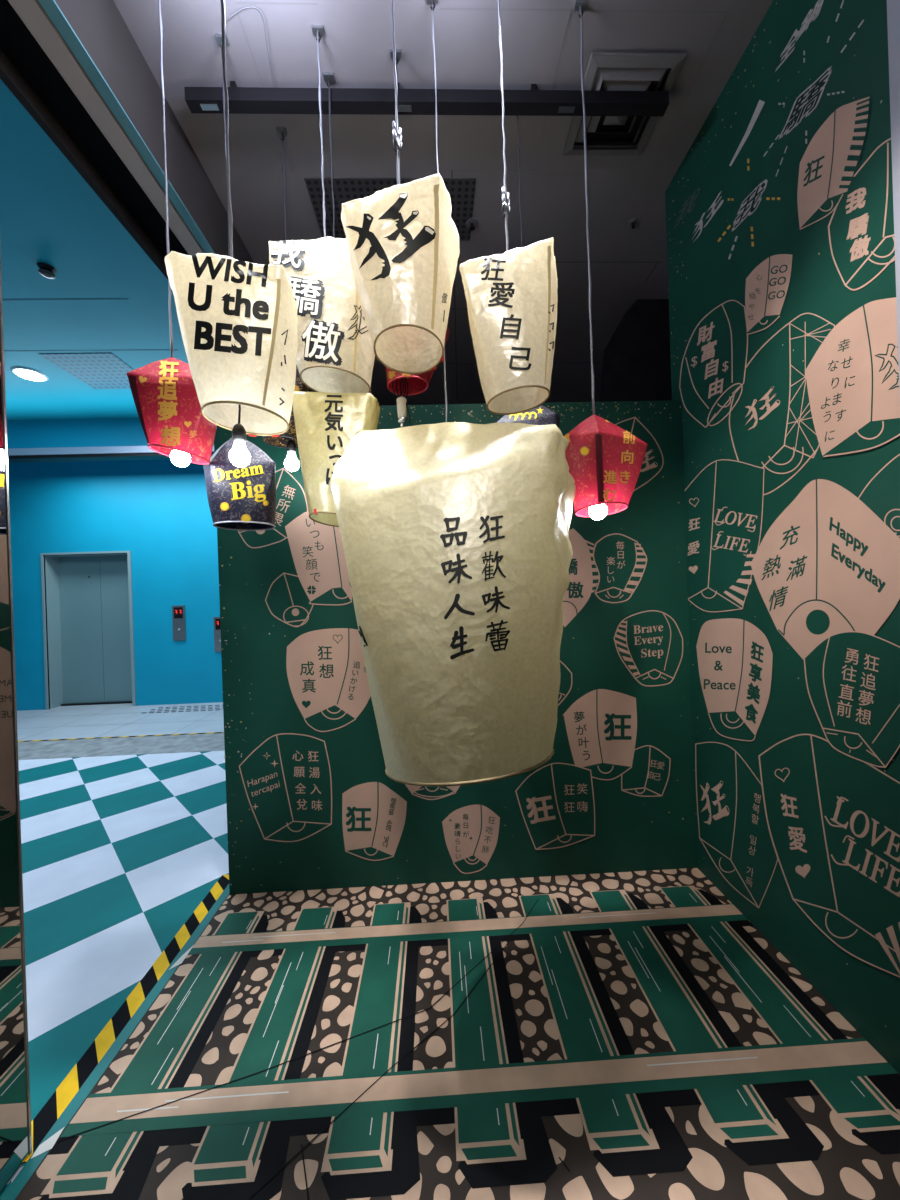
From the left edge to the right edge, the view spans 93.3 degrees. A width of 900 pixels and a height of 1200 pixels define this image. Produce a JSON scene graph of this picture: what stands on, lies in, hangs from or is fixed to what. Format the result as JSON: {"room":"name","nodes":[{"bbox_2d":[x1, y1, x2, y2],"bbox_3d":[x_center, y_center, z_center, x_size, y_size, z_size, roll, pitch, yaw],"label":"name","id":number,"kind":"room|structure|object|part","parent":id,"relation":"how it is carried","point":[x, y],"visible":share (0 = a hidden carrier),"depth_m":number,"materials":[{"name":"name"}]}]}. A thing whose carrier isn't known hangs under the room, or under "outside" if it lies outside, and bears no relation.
{"room":"lantern exhibition room","nodes":[
{"label":"lantern exhibition room","id":0,"kind":"room"},
{"bbox_2d":[0,79,188,419],"bbox_3d":[-5.303,-2.137,1.397,7.650,0.075,7.170,-2,0,-2],"label":"ceiling","id":1,"kind":"structure","parent":0,"point":[104,315],"depth_m":3.04,"materials":[{"name":"teal paint"}]},
{"bbox_2d":[10,367,48,381],"bbox_3d":[-3.998,-2.142,4.043,0.260,0.018,0.260,-2,0,-2],"label":"recessed light","id":2,"kind":"object","parent":1,"relation":"in","point":[26,373],"visible":1,"depth_m":4.02,"materials":[{"name":"white plastic"}]},
{"bbox_2d":[37,262,56,278],"bbox_3d":[-2.663,-2.170,2.808,0.100,0.050,0.098,-2,0,-2],"label":"ceiling sensor","id":3,"kind":"object","parent":1,"relation":"attached to","point":[46,270],"visible":1,"depth_m":2.79,"materials":[{"name":"black metal"}]},
{"bbox_3d":[-3.314,-2.172,4.054,0.629,0.005,0.621,-2,0,-2],"label":"perforated panel","id":4,"kind":"part","parent":1,"relation":"part of","materials":[{"name":"metal"}]},
{"bbox_2d":[7,418,213,462],"bbox_3d":[-5.303,-2.016,5.045,7.900,0.725,0.160,-2,0,-2],"label":"fascia beam","id":5,"kind":"structure","parent":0,"point":[103,439],"depth_m":5.01,"materials":[{"name":"blue paint"}]},
{"bbox_2d":[0,751,228,1197],"bbox_3d":[-5.045,1.700,1.081,7.885,0.060,6.520,-2,0,-2],"label":"floor","id":6,"kind":"structure","parent":0,"point":[119,852],"depth_m":2.41,"materials":[{"name":"tile"}]},
{"bbox_2d":[0,247,31,1194],"bbox_3d":[-1.182,-0.142,-0.032,0.016,3.356,2.420,-2,0,-2],"label":"wall","id":7,"kind":"structure","parent":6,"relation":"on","point":[15,1108],"depth_m":1.15,"materials":[{"name":"black mirror"}]},
{"bbox_2d":[0,884,229,1199],"bbox_3d":[-1.096,1.565,0.171,0.047,0.065,4.420,-2,0,-2],"label":"edging","id":8,"kind":"object","parent":6,"relation":"on","point":[49,1140],"visible":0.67,"depth_m":1.39,"materials":[{"name":"teal"}]},
{"bbox_2d":[24,874,228,1162],"bbox_3d":[-1.215,1.537,1.768,0.075,0.002,1.220,-2,0,-2],"label":"tape","id":9,"kind":"object","parent":6,"relation":"on","point":[54,1107],"visible":0.9,"depth_m":1.52,"materials":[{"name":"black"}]},
{"bbox_2d":[8,459,222,710],"bbox_3d":[-3.268,-0.599,6.858,12.000,4.400,0.300,-2,0,-2],"label":"wall","id":10,"kind":"structure","parent":0,"point":[158,511],"depth_m":6.65,"materials":[{"name":"blue paint"}]},
{"bbox_2d":[40,551,135,709],"bbox_3d":[-5.633,0.467,6.749,1.355,2.430,0.290,-2,0,-2],"label":"door","id":11,"kind":"structure","parent":10,"relation":"in","point":[88,601],"depth_m":6.86,"materials":[{"name":"silver metal"}]},
{"bbox_3d":[-5.957,0.481,6.873,0.643,2.363,0.020,-2,0,-2],"label":"panel","id":12,"kind":"part","parent":11,"relation":"part of","materials":[{"name":"teal metal"}]},
{"bbox_3d":[-5.604,1.665,6.860,1.268,0.027,0.070,-2,0,-2],"label":"sill","id":13,"kind":"part","parent":11,"relation":"part of","materials":[{"name":"black metal"}]},
{"bbox_3d":[-5.321,0.460,6.895,0.617,2.363,0.020,-2,0,-2],"label":"panel","id":14,"kind":"part","parent":11,"relation":"part of","materials":[{"name":"teal metal"}]},
{"bbox_2d":[172,605,185,640],"bbox_3d":[-4.249,0.360,6.659,0.190,0.550,0.029,-2,0,-2],"label":"panel","id":15,"kind":"object","parent":10,"relation":"attached to","point":[178,612],"visible":1,"depth_m":6.65,"materials":[{"name":"metal"}]},
{"bbox_2d":[213,617,220,651],"bbox_3d":[-3.613,0.539,6.681,0.190,0.550,0.029,-2,0,-2],"label":"panel","id":16,"kind":"object","parent":10,"relation":"attached to","point":[217,631],"visible":0.59,"depth_m":6.67,"materials":[{"name":"metal"}]},
{"bbox_2d":[17,702,223,741],"bbox_3d":[-3.165,1.627,6.076,12.000,0.066,2.070,-2,0,-2],"label":"floor","id":17,"kind":"structure","parent":0,"point":[102,720],"depth_m":5.76,"materials":[{"name":"grey"}]},
{"bbox_2d":[18,732,223,741],"bbox_3d":[-5.127,1.663,4.989,8.000,0.002,0.035,-2,0,-2],"label":"tape","id":18,"kind":"object","parent":17,"relation":"on","point":[209,732],"visible":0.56,"depth_m":5.03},
{"bbox_2d":[18,733,224,759],"bbox_3d":[-3.117,1.629,4.727,12.000,0.062,0.630,-2,0,-2],"label":"floor","id":19,"kind":"structure","parent":0,"point":[30,750],"depth_m":4.68,"materials":[{"name":"grey stone"}]},
{"bbox_2d":[0,0,253,280],"bbox_3d":[-1.378,-2.007,1.552,0.292,0.500,7.200,-2,0,-2],"label":"beam","id":20,"kind":"structure","parent":0,"point":[76,67],"depth_m":1.66,"materials":[{"name":"grey"}]},
{"bbox_2d":[113,0,772,405],"bbox_3d":[0.810,-2.318,1.630,4.110,0.084,7.200,-2,0,-2],"label":"ceiling","id":21,"kind":"structure","parent":0,"point":[541,39],"depth_m":2.04,"materials":[{"name":"grey paint"}]},
{"bbox_2d":[158,0,172,356],"bbox_3d":[-1.009,-1.538,1.505,0.044,1.362,0.024,-2,0,-2],"label":"wire","id":22,"kind":"object","parent":21,"relation":"hanging from","point":[159,1],"visible":0.92,"depth_m":1.50,"materials":[{"name":"grey plastic"}]},
{"bbox_2d":[127,357,216,464],"bbox_3d":[-0.976,-0.677,1.504,0.384,0.370,0.246,-2,0,-2],"label":"lantern","id":23,"kind":"object","parent":22,"relation":"hanging from","point":[164,394],"visible":0.95,"depth_m":1.41,"materials":[{"name":"red paper"}]},
{"bbox_2d":[170,359,190,466],"bbox_3d":[-0.949,-0.655,1.487,0.061,0.376,0.061,-2,0,-2],"label":"light bulb","id":24,"kind":"object","parent":23,"relation":"hanging from","point":[181,459],"visible":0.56,"depth_m":1.47,"materials":[{"name":"white glass"}]},
{"bbox_3d":[-0.944,-0.501,1.487,0.061,0.068,0.061,-2,0,-2],"label":"globe","id":25,"kind":"part","parent":24,"relation":"part of","materials":[{"name":"white"}]},
{"bbox_2d":[215,34,231,256],"bbox_3d":[-0.874,-1.432,1.680,0.044,1.583,0.024,-2,0,-2],"label":"wire","id":26,"kind":"object","parent":21,"relation":"hanging from","point":[217,36],"visible":0.16,"depth_m":1.68,"materials":[{"name":"grey"}]},
{"bbox_2d":[203,438,275,530],"bbox_3d":[-0.838,-0.466,1.678,0.329,0.358,0.250,-2,0,-12],"label":"lantern","id":27,"kind":"object","parent":26,"relation":"hanging from","point":[239,498],"visible":0.98,"depth_m":1.58,"materials":[{"name":"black paper"}]},
{"bbox_2d":[220,0,232,257],"bbox_3d":[-0.657,-1.585,1.237,0.044,1.290,0.024,-2,0,-2],"label":"wire","id":28,"kind":"object","parent":21,"relation":"hanging from","point":[223,17],"visible":0.93,"depth_m":1.23,"materials":[{"name":"grey plastic"}]},
{"bbox_2d":[165,251,297,436],"bbox_3d":[-0.633,-0.732,1.237,0.382,0.434,0.274,-2,0,-2],"label":"lantern","id":29,"kind":"object","parent":28,"relation":"hanging from","point":[238,320],"visible":0.99,"depth_m":1.12,"materials":[{"name":"beige paper"}]},
{"bbox_2d":[229,404,250,466],"bbox_3d":[-0.630,-0.660,1.258,0.057,0.530,0.057,-2,0,-2],"label":"light bulb","id":30,"kind":"object","parent":29,"relation":"hanging from","point":[239,456],"visible":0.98,"depth_m":1.24,"materials":[{"name":"white"}]},
{"bbox_2d":[232,423,245,441],"bbox_3d":[-0.625,-0.497,1.259,0.039,0.047,0.039,-2,0,-2],"label":"socket","id":31,"kind":"object","parent":30,"relation":"attached to","point":[238,431],"depth_m":1.24,"materials":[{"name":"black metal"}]},
{"bbox_3d":[-0.630,-0.721,1.258,0.009,0.407,0.006,-2,0,-2],"label":"cord","id":32,"kind":"part","parent":30,"relation":"part of","materials":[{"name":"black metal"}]},
{"bbox_3d":[-0.623,-0.427,1.259,0.057,0.064,0.057,-2,0,-2],"label":"globe","id":33,"kind":"part","parent":30,"relation":"part of","materials":[{"name":"white glass"}]},
{"bbox_2d":[226,6,290,168],"bbox_3d":[-0.797,-2.217,1.887,0.157,0.003,0.605,-2,0,-2],"label":"cable","id":34,"kind":"object","parent":21,"relation":"attached to","point":[249,6],"visible":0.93,"depth_m":1.67,"materials":[{"name":"grey plastic"}]},
{"bbox_2d":[276,127,287,239],"bbox_3d":[-0.777,-1.676,2.014,0.044,1.103,0.024,-2,0,-2],"label":"wire","id":35,"kind":"object","parent":21,"relation":"hanging from","point":[280,131],"visible":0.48,"depth_m":2.01,"materials":[{"name":"grey"}]},
{"bbox_2d":[262,368,308,447],"bbox_3d":[-0.778,-0.934,2.008,0.225,0.388,0.210,-2,0,-2],"label":"lantern","id":36,"kind":"object","parent":35,"relation":"hanging from","point":[281,441],"visible":0.15,"depth_m":1.95,"materials":[{"name":"black paper"}]},
{"bbox_2d":[284,438,298,470],"bbox_3d":[-0.750,-0.857,1.995,0.066,0.504,0.066,-2,0,-2],"label":"light bulb","id":37,"kind":"object","parent":36,"relation":"hanging from","point":[291,463],"visible":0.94,"depth_m":1.98,"materials":[{"name":"white glass"}]},
{"bbox_2d":[286,439,295,450],"bbox_3d":[-0.745,-0.725,1.995,0.045,0.055,0.045,-2,0,-2],"label":"socket","id":38,"kind":"object","parent":37,"relation":"attached to","point":[291,446],"depth_m":1.98,"materials":[{"name":"black metal"}]},
{"bbox_3d":[-0.742,-0.643,1.995,0.066,0.075,0.066,-2,0,-2],"label":"globe","id":39,"kind":"part","parent":37,"relation":"part of","materials":[{"name":"white glass"}]},
{"bbox_2d":[311,25,325,236],"bbox_3d":[-0.501,-1.766,1.663,0.044,0.940,0.024,-2,0,-2],"label":"wire","id":40,"kind":"object","parent":21,"relation":"hanging from","point":[317,30],"visible":0.87,"depth_m":1.66,"materials":[{"name":"grey plastic"}]},
{"bbox_2d":[269,237,374,392],"bbox_3d":[-0.472,-1.082,1.663,0.407,0.513,0.268,-2,0,-2],"label":"lantern","id":41,"kind":"object","parent":40,"relation":"hanging from","point":[335,350],"visible":0.86,"depth_m":1.55,"materials":[{"name":"beige paper"}]},
{"bbox_2d":[323,72,334,237],"bbox_3d":[-0.492,-1.501,1.812,0.044,1.471,0.024,-2,0,-2],"label":"wire","id":42,"kind":"object","parent":21,"relation":"hanging from","point":[328,77],"visible":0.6,"depth_m":1.81,"materials":[{"name":"grey"}]},
{"bbox_2d":[293,391,379,526],"bbox_3d":[-0.450,-0.566,1.733,0.329,0.513,0.215,-2,0,-2],"label":"lantern","id":43,"kind":"object","parent":42,"relation":"hanging from","point":[326,423],"visible":0.7,"depth_m":1.64,"materials":[{"name":"yellow paper"}]},
{"bbox_3d":[-0.323,-2.241,2.452,0.911,0.005,0.392,-2,0,-2],"label":"perforated panel","id":44,"kind":"part","parent":21,"relation":"part of","materials":[{"name":"black metal"}]},
{"bbox_2d":[390,49,400,183],"bbox_3d":[-0.206,-1.737,1.744,0.044,1.018,0.024,-2,0,-2],"label":"wire","id":45,"kind":"object","parent":21,"relation":"hanging from","point":[398,51],"visible":0.26,"depth_m":1.74,"materials":[{"name":"grey"}]},
{"bbox_2d":[385,328,449,394],"bbox_3d":[-0.137,-1.053,1.755,0.286,0.362,0.218,-2,0,-2],"label":"lantern","id":46,"kind":"object","parent":45,"relation":"hanging from","point":[417,383],"visible":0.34,"depth_m":1.80,"materials":[{"name":"red paper"}]},
{"bbox_2d":[392,378,410,422],"bbox_3d":[-0.198,-0.812,1.733,0.073,0.205,0.043,-2,0,-2],"label":"bulb socket","id":47,"kind":"object","parent":46,"relation":"hanging from","point":[402,408],"visible":0.87,"depth_m":1.72,"materials":[{"name":"white plastic"}]},
{"bbox_2d":[398,417,404,426],"bbox_3d":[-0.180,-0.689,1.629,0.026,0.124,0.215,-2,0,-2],"label":"bulb","id":48,"kind":"object","parent":47,"relation":"hanging from","point":[401,420],"visible":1,"depth_m":1.53,"materials":[{"name":"white glass"}]},
{"bbox_2d":[391,0,401,184],"bbox_3d":[-0.185,-1.770,1.434,0.044,0.953,0.029,-2,0,-2],"label":"wire","id":49,"kind":"object","parent":21,"relation":"hanging from","point":[397,137],"visible":0.89,"depth_m":1.43,"materials":[{"name":"grey plastic"}]},
{"bbox_2d":[341,173,459,373],"bbox_3d":[-0.148,-1.071,1.435,0.390,0.498,0.274,-2,0,-2],"label":"lantern","id":50,"kind":"object","parent":49,"relation":"hanging from","point":[403,239],"visible":1,"depth_m":1.32,"materials":[{"name":"beige paper"}]},
{"bbox_2d":[184,81,668,116],"bbox_3d":[-0.080,-2.199,1.858,2.090,0.103,0.050,-2,0,-2],"label":"track rail","id":51,"kind":"object","parent":21,"relation":"hanging from","point":[242,100],"visible":0.89,"depth_m":1.85,"materials":[{"name":"black metal"}]},
{"bbox_2d":[426,0,446,421],"bbox_3d":[-0.038,-1.416,1.585,0.044,1.670,0.024,-2,0,-2],"label":"wire","id":52,"kind":"object","parent":21,"relation":"hanging from","point":[433,2],"visible":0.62,"depth_m":1.58,"materials":[{"name":"grey"}]},
{"bbox_2d":[466,217,477,230],"bbox_3d":[0.132,-2.241,2.545,0.077,0.035,0.076,-2,0,-2],"label":"sprinkler","id":53,"kind":"object","parent":21,"relation":"attached to","point":[472,223],"visible":1,"depth_m":2.54,"materials":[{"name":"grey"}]},
{"bbox_2d":[498,0,510,251],"bbox_3d":[0.185,-1.712,1.488,0.044,1.093,0.029,-2,0,-2],"label":"wire","id":54,"kind":"object","parent":21,"relation":"hanging from","point":[505,195],"visible":0.97,"depth_m":1.48,"materials":[{"name":"grey plastic"}]},
{"bbox_2d":[460,237,557,414],"bbox_3d":[0.224,-0.927,1.487,0.384,0.490,0.264,-2,0,-2],"label":"lantern","id":55,"kind":"object","parent":54,"relation":"hanging from","point":[511,296],"visible":1,"depth_m":1.37,"materials":[{"name":"beige paper"}]},
{"bbox_2d":[516,116,522,246],"bbox_3d":[0.324,-1.576,1.913,0.044,1.376,0.024,-2,0,-2],"label":"wire","id":56,"kind":"object","parent":21,"relation":"hanging from","point":[516,116],"visible":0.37,"depth_m":1.91,"materials":[{"name":"grey"}]},
{"bbox_2d":[496,405,559,427],"bbox_3d":[0.360,-0.657,1.914,0.344,0.471,0.230,-2,0,-2],"label":"lantern","id":57,"kind":"object","parent":56,"relation":"hanging from","point":[540,415],"visible":0.21,"depth_m":1.82,"materials":[{"name":"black paper"}]},
{"bbox_2d":[574,0,594,414],"bbox_3d":[0.523,-1.488,1.620,0.044,1.565,0.024,-2,0,-2],"label":"wire","id":58,"kind":"object","parent":21,"relation":"hanging from","point":[580,5],"visible":0.99,"depth_m":1.62,"materials":[{"name":"grey plastic"}]},
{"bbox_2d":[564,415,647,516],"bbox_3d":[0.600,-0.523,1.633,0.334,0.376,0.205,-2,0,-31],"label":"lantern","id":59,"kind":"object","parent":58,"relation":"hanging from","point":[604,459],"visible":0.9,"depth_m":1.54,"materials":[{"name":"red paper"}]},
{"bbox_2d":[589,504,606,519],"bbox_3d":[0.552,-0.496,1.601,0.067,0.388,0.067,-2,0,-2],"label":"light bulb","id":60,"kind":"object","parent":59,"relation":"hanging from","point":[597,512],"visible":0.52,"depth_m":1.58,"materials":[{"name":"white glass"}]},
{"bbox_2d":[562,52,686,154],"bbox_3d":[0.778,-2.241,1.958,0.404,0.073,0.404,-2,0,-2],"label":"ceiling vent","id":61,"kind":"object","parent":21,"relation":"in","point":[605,71],"visible":0.72,"depth_m":1.87,"materials":[{"name":"grey metal"}]},
{"bbox_2d":[629,218,636,228],"bbox_3d":[1.110,-2.274,2.575,0.048,0.035,0.048,-2,0,-2],"label":"sprinkler","id":62,"kind":"object","parent":21,"relation":"attached to","point":[632,222],"visible":1,"depth_m":2.57,"materials":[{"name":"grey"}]},
{"bbox_2d":[600,299,671,401],"bbox_3d":[1.575,-1.904,3.278,0.896,1.052,0.040,-2,0,-2],"label":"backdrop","id":63,"kind":"structure","parent":21,"relation":"hanging from","point":[636,358],"depth_m":3.25,"materials":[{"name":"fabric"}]},
{"bbox_2d":[331,422,575,786],"bbox_3d":[0.016,-0.035,1.435,0.757,1.219,0.557,-2,0,24],"label":"lantern","id":64,"kind":"object","parent":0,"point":[457,547],"visible":1,"depth_m":1.25,"materials":[{"name":"beige paper"}]},
{"bbox_2d":[214,400,696,893],"bbox_3d":[0.049,0.228,2.298,2.496,2.535,0.095,-2,0,-2],"label":"wall","id":65,"kind":"structure","parent":0,"point":[312,803],"depth_m":2.25,"materials":[{"name":"green paint"}]},
{"bbox_2d":[238,468,307,547],"bbox_3d":[-0.932,-0.481,2.220,0.378,0.418,0.001,-2,0,-2],"label":"print","id":66,"kind":"object","parent":65,"relation":"attached to","point":[290,530],"depth_m":2.22},
{"bbox_2d":[239,733,331,841],"bbox_3d":[-0.859,0.982,2.221,0.477,0.571,0.001,-2,0,-2],"label":"print","id":67,"kind":"object","parent":65,"relation":"attached to","point":[285,779],"depth_m":2.22},
{"bbox_2d":[265,573,312,626],"bbox_3d":[-0.837,-0.001,2.223,0.260,0.289,0.001,-2,0,-2],"label":"print","id":68,"kind":"object","parent":65,"relation":"attached to","point":[288,596],"depth_m":2.22},
{"bbox_2d":[285,511,351,604],"bbox_3d":[-0.649,-0.219,2.228,0.419,0.498,0.001,-2,0,-2],"label":"print","id":69,"kind":"object","parent":65,"relation":"attached to","point":[316,572],"depth_m":2.23},
{"bbox_2d":[286,628,370,731],"bbox_3d":[-0.615,0.420,2.230,0.476,0.542,0.001,-2,0,-2],"label":"print","id":70,"kind":"object","parent":65,"relation":"attached to","point":[327,685],"depth_m":2.23},
{"bbox_2d":[342,782,406,860],"bbox_3d":[-0.395,1.166,2.237,0.342,0.417,0.001,-2,0,-2],"label":"print","id":71,"kind":"object","parent":65,"relation":"attached to","point":[374,814],"depth_m":2.24},
{"bbox_2d":[405,784,459,799],"bbox_3d":[-0.095,0.854,2.249,0.482,0.412,0.001,-2,0,-2],"label":"print","id":72,"kind":"object","parent":65,"relation":"attached to","point":[412,792],"depth_m":2.25},
{"bbox_2d":[442,805,499,873],"bbox_3d":[0.116,1.270,2.256,0.309,0.366,0.001,-2,0,-2],"label":"print","id":73,"kind":"object","parent":65,"relation":"attached to","point":[470,833],"depth_m":2.26},
{"bbox_2d":[515,763,594,849],"bbox_3d":[0.563,1.100,2.269,0.427,0.461,0.001,-2,0,-2],"label":"print","id":74,"kind":"object","parent":65,"relation":"attached to","point":[555,802],"depth_m":2.27},
{"bbox_2d":[558,661,571,705],"bbox_3d":[0.505,0.445,2.271,0.304,0.303,0.001,-2,0,-2],"label":"print","id":75,"kind":"object","parent":65,"relation":"attached to","point":[565,690],"depth_m":2.28},
{"bbox_2d":[562,528,598,626],"bbox_3d":[0.627,-0.118,2.275,0.391,0.529,0.001,-2,0,-2],"label":"print","id":76,"kind":"object","parent":65,"relation":"attached to","point":[580,604],"depth_m":2.28},
{"bbox_2d":[564,689,636,779],"bbox_3d":[0.810,0.724,2.279,0.399,0.492,0.001,-2,0,-2],"label":"print","id":77,"kind":"object","parent":65,"relation":"attached to","point":[600,725],"depth_m":2.28},
{"bbox_2d":[593,533,646,602],"bbox_3d":[0.917,-0.171,2.284,0.297,0.375,0.001,-2,0,-2],"label":"print","id":78,"kind":"object","parent":65,"relation":"attached to","point":[619,559],"depth_m":2.28},
{"bbox_2d":[615,417,663,490],"bbox_3d":[0.924,-0.760,2.285,0.460,0.451,0.001,-2,0,-2],"label":"print","id":79,"kind":"object","parent":65,"relation":"attached to","point":[650,430],"depth_m":2.29},
{"bbox_2d":[621,745,670,796],"bbox_3d":[1.056,0.923,2.289,0.277,0.280,0.001,-2,0,-2],"label":"print","id":80,"kind":"object","parent":65,"relation":"attached to","point":[645,769],"depth_m":2.29},
{"bbox_2d":[614,610,682,686],"bbox_3d":[1.072,0.261,2.290,0.381,0.412,0.001,-2,0,-2],"label":"print","id":81,"kind":"object","parent":65,"relation":"attached to","point":[648,644],"depth_m":2.29},
{"bbox_2d":[15,868,899,1199],"bbox_3d":[0.170,1.522,0.132,2.496,0.066,4.252,-2,0,-2],"label":"floor","id":82,"kind":"structure","parent":0,"point":[631,1035],"depth_m":1.36,"materials":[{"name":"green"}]},
{"bbox_2d":[39,911,282,1199],"bbox_3d":[-0.914,1.526,1.563,0.422,0.001,1.040,-2,0,-2],"label":"print","id":83,"kind":"object","parent":82,"relation":"on","point":[144,1131],"depth_m":1.35,"materials":[{"name":"green"}]},
{"bbox_2d":[167,907,364,1199],"bbox_3d":[-0.575,1.514,1.576,0.460,0.001,1.040,-2,0,-2],"label":"print","id":84,"kind":"object","parent":82,"relation":"on","point":[259,1118],"depth_m":1.36,"materials":[{"name":"green"}]},
{"bbox_2d":[296,902,446,1199],"bbox_3d":[-0.219,1.502,1.588,0.460,0.001,1.040,-2,0,-2],"label":"print","id":85,"kind":"object","parent":82,"relation":"on","point":[371,1114],"depth_m":1.36,"materials":[{"name":"green"}]},
{"bbox_2d":[188,904,747,954],"bbox_3d":[0.106,1.490,1.929,2.488,0.001,0.103,-2,0,-2],"label":"print","id":86,"kind":"object","parent":82,"relation":"on","point":[327,937],"depth_m":1.92,"materials":[{"name":"beige paint"}]},
{"bbox_2d":[60,1038,897,1136],"bbox_3d":[0.128,1.490,1.308,2.488,0.001,0.106,-2,0,-2],"label":"print","id":87,"kind":"object","parent":82,"relation":"on","point":[245,1103],"depth_m":1.30,"materials":[{"name":"beige"}]},
{"bbox_2d":[423,898,556,1188],"bbox_3d":[0.139,1.490,1.601,0.460,0.001,1.040,-2,0,-2],"label":"print","id":88,"kind":"object","parent":82,"relation":"on","point":[490,1009],"depth_m":1.41,"materials":[{"name":"green paint"}]},
{"bbox_2d":[519,894,692,1176],"bbox_3d":[0.500,1.478,1.614,0.460,0.001,1.040,-2,0,-2],"label":"print","id":89,"kind":"object","parent":82,"relation":"on","point":[614,1083],"depth_m":1.39,"materials":[{"name":"green"}]},
{"bbox_2d":[590,890,823,1165],"bbox_3d":[0.859,1.466,1.627,0.460,0.001,1.040,-2,0,-2],"label":"print","id":90,"kind":"object","parent":82,"relation":"on","point":[732,1088],"depth_m":1.40,"materials":[{"name":"green"}]},
{"bbox_2d":[660,886,899,1154],"bbox_3d":[1.173,1.455,1.638,0.374,0.001,1.040,-2,0,-2],"label":"print","id":91,"kind":"object","parent":82,"relation":"on","point":[840,1087],"depth_m":1.44,"materials":[{"name":"green"}]},
{"bbox_2d":[665,0,899,1073],"bbox_3d":[1.389,-0.423,0.472,0.106,3.750,3.845,-2,0,-2],"label":"wall","id":92,"kind":"structure","parent":0,"point":[780,213],"depth_m":1.58,"materials":[{"name":"green paint"}]},
{"bbox_2d":[679,300,747,426],"bbox_3d":[1.260,-1.114,2.062,0.001,0.556,0.509,-2,0,-2],"label":"print","id":93,"kind":"object","parent":92,"relation":"attached to","point":[713,353],"depth_m":2.02},
{"bbox_2d":[684,459,764,611],"bbox_3d":[1.288,-0.304,2.029,0.001,0.732,0.574,-2,0,-2],"label":"print","id":94,"kind":"object","parent":92,"relation":"attached to","point":[725,498],"depth_m":1.98},
{"bbox_2d":[696,618,772,740],"bbox_3d":[1.311,0.372,1.985,0.001,0.576,0.509,-2,0,-2],"label":"print","id":95,"kind":"object","parent":92,"relation":"attached to","point":[734,656],"depth_m":1.95},
{"bbox_2d":[695,742,777,907],"bbox_3d":[1.334,1.029,2.008,0.001,0.676,0.555,-2,0,-2],"label":"print","id":96,"kind":"object","parent":92,"relation":"attached to","point":[736,789],"depth_m":1.96},
{"bbox_2d":[674,0,831,239],"bbox_3d":[1.243,-1.838,1.859,0.001,0.474,0.914,-2,0,-2],"label":"print","id":97,"kind":"object","parent":92,"relation":"attached to","point":[789,107],"depth_m":1.67,"materials":[{"name":"green"}]},
{"bbox_2d":[745,254,792,334],"bbox_3d":[1.268,-1.231,1.696,0.001,0.282,0.241,-2,0,-2],"label":"print","id":98,"kind":"object","parent":92,"relation":"attached to","point":[769,283],"depth_m":1.69},
{"bbox_2d":[729,313,834,494],"bbox_3d":[1.287,-0.740,1.680,0.001,0.617,0.528,-2,0,-2],"label":"print","id":99,"kind":"object","parent":92,"relation":"attached to","point":[782,388],"depth_m":1.63},
{"bbox_2d":[718,0,863,259],"bbox_3d":[1.257,-1.706,1.591,0.001,0.482,0.776,-2,0,-2],"label":"print","id":100,"kind":"object","parent":92,"relation":"attached to","point":[815,111],"depth_m":1.54,"materials":[{"name":"green"}]},
{"bbox_2d":[751,479,899,659],"bbox_3d":[1.312,-0.100,1.524,0.001,0.660,0.625,-2,0,-2],"label":"print","id":101,"kind":"object","parent":92,"relation":"attached to","point":[825,553],"depth_m":1.48},
{"bbox_2d":[758,734,899,977],"bbox_3d":[1.343,0.852,1.526,0.001,0.720,0.602,-2,0,-2],"label":"print","id":102,"kind":"object","parent":92,"relation":"attached to","point":[829,806],"depth_m":1.48},
{"bbox_2d":[797,97,871,229],"bbox_3d":[1.270,-1.454,1.415,0.001,0.319,0.265,-2,0,-2],"label":"print","id":103,"kind":"object","parent":92,"relation":"attached to","point":[834,163],"depth_m":1.40},
{"bbox_2d":[804,631,899,767],"bbox_3d":[1.328,0.313,1.400,0.001,0.423,0.367,-2,0,-2],"label":"print","id":104,"kind":"object","parent":92,"relation":"attached to","point":[852,678],"depth_m":1.39},
{"bbox_2d":[805,297,899,456],"bbox_3d":[1.297,-0.695,1.339,0.001,0.455,0.399,-2,0,-2],"label":"print","id":105,"kind":"object","parent":92,"relation":"attached to","point":[852,398],"depth_m":1.36},
{"bbox_2d":[828,138,894,290],"bbox_3d":[1.285,-1.166,1.297,0.001,0.380,0.278,-2,0,-2],"label":"print","id":106,"kind":"object","parent":92,"relation":"attached to","point":[861,244],"depth_m":1.32},
{"bbox_2d":[858,454,899,536],"bbox_3d":[1.315,-0.309,1.269,0.001,0.247,0.196,-2,0,-2],"label":"print","id":107,"kind":"object","parent":92,"relation":"attached to","point":[878,474],"depth_m":1.30},
{"bbox_2d":[887,0,899,395],"bbox_3d":[1.315,-0.422,1.036,0.014,3.747,0.377,-2,0,-2],"label":"trim","id":108,"kind":"structure","parent":92,"relation":"attached to","point":[893,6],"depth_m":1.21,"materials":[{"name":"grey"}]}
]}

